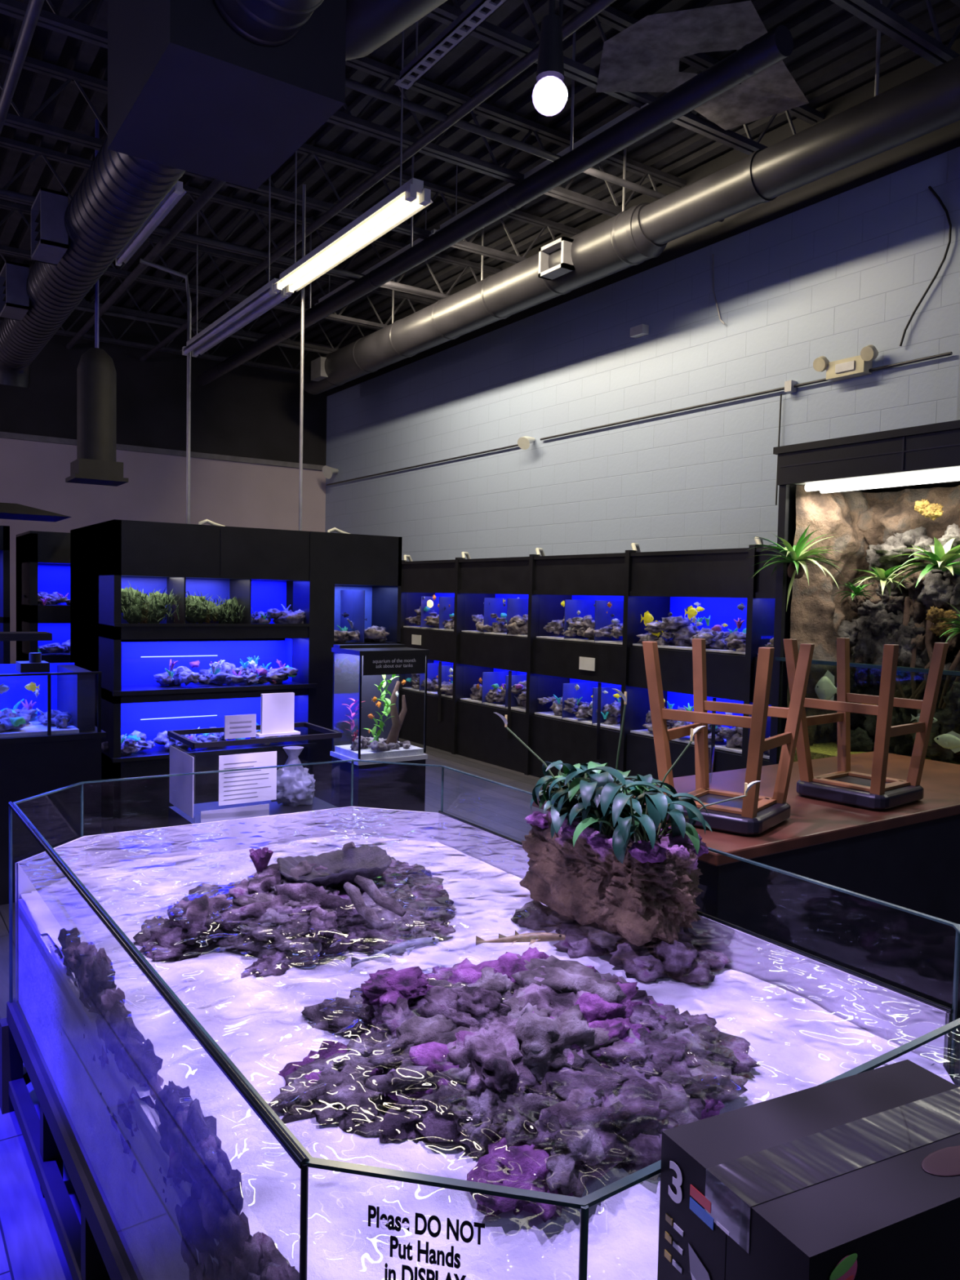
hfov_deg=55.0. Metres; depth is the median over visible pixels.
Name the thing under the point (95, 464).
fixture
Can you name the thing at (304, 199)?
pole
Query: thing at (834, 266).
wall
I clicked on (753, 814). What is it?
bar stool
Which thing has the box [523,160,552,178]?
beam
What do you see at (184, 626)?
rack
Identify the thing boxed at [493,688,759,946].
planter
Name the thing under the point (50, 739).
aquarium
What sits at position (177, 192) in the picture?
fluorescent light
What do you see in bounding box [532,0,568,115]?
pendant spotlight
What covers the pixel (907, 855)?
counter
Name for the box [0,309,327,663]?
wall
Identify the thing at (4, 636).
lamp
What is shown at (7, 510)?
lampshade
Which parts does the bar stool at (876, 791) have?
seat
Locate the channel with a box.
[394,0,507,89]
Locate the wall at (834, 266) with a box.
[324,36,959,561]
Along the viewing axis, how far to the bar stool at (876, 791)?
3.52 m
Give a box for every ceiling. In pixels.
[0,0,959,373]
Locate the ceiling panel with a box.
[595,0,808,130]
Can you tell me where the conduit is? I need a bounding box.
[326,351,952,485]
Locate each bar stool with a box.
[642,638,814,835]
[783,637,948,810]
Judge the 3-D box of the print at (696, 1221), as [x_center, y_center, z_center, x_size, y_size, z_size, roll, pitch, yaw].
[0.242,0.684,1.038,0.001,0.133,0.107,0,3,-26]
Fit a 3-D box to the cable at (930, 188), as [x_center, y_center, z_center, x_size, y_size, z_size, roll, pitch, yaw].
[2.456,-2.071,6.801,0.014,2.100,2.019,-1,3,-34]
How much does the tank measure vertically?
0.980 m
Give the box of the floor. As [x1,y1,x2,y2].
[0,737,959,1279]
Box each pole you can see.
[139,257,191,524]
[298,184,306,530]
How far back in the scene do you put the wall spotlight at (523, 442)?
9.53 m
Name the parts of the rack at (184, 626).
glass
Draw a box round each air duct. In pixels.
[0,0,447,387]
[298,0,959,394]
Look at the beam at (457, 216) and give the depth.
7.52 m
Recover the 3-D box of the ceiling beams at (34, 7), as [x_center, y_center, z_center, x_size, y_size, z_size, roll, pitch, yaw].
[-1.921,-3.244,5.094,9.000,0.380,14.800,-1,3,-34]
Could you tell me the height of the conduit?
0.080 m
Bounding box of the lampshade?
[0,502,71,521]
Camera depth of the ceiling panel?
5.38 m
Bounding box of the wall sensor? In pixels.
[630,324,648,338]
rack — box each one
[0,525,70,664]
[70,519,402,833]
[398,536,777,785]
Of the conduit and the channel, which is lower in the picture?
the conduit
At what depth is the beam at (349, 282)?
9.66 m
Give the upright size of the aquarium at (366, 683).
1.300 m
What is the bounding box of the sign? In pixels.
[368,1204,484,1279]
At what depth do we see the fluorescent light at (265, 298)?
7.59 m
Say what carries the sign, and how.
attached to the tank
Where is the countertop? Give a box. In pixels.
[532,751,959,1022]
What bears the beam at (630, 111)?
hanging from the ceiling at (879, 16)
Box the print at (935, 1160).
[920,1145,959,1176]
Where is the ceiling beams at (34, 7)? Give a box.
[0,0,724,362]
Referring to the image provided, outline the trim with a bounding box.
[0,431,324,470]
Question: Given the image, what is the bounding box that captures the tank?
[0,759,959,1279]
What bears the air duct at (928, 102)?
hanging from the ceiling at (879, 16)
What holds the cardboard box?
on the side table
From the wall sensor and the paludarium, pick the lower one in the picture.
the paludarium
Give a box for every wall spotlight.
[322,465,338,479]
[517,435,535,449]
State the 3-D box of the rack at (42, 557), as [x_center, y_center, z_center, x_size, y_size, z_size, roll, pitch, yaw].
[-4.581,0.121,7.644,4.200,2.150,0.841,-1,3,-34]
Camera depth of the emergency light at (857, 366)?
6.49 m
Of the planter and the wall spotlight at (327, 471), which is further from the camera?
the wall spotlight at (327, 471)
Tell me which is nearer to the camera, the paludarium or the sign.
the sign
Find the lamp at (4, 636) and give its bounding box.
[0,631,52,640]
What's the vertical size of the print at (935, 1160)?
0.001 m
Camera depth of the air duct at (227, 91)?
4.05 m
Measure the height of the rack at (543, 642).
2.116 m
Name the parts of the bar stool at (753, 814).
seat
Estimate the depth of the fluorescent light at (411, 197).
5.74 m
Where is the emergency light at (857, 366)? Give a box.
[813,344,878,382]
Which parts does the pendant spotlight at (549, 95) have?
bulb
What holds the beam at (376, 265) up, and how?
hanging from the ceiling at (879, 16)
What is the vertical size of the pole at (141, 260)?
4.680 m
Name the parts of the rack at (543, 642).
glass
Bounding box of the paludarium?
[745,419,959,764]
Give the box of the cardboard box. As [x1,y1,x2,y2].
[657,1059,959,1279]
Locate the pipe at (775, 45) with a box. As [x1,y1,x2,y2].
[196,24,793,386]
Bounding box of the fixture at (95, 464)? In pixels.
[65,118,128,486]
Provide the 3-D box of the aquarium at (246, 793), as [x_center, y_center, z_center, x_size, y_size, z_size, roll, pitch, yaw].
[-0.967,0.831,3.946,0.635,1.230,0.388,-1,3,-34]
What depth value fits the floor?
3.26 m
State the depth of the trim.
12.54 m
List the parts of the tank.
stand frame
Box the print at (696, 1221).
[664,1184,728,1279]
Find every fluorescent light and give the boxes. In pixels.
[115,181,186,266]
[180,175,291,357]
[273,31,432,294]
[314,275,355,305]
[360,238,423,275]
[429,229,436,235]
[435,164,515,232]
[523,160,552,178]
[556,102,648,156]
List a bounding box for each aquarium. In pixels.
[0,631,106,905]
[167,692,342,826]
[329,643,429,811]

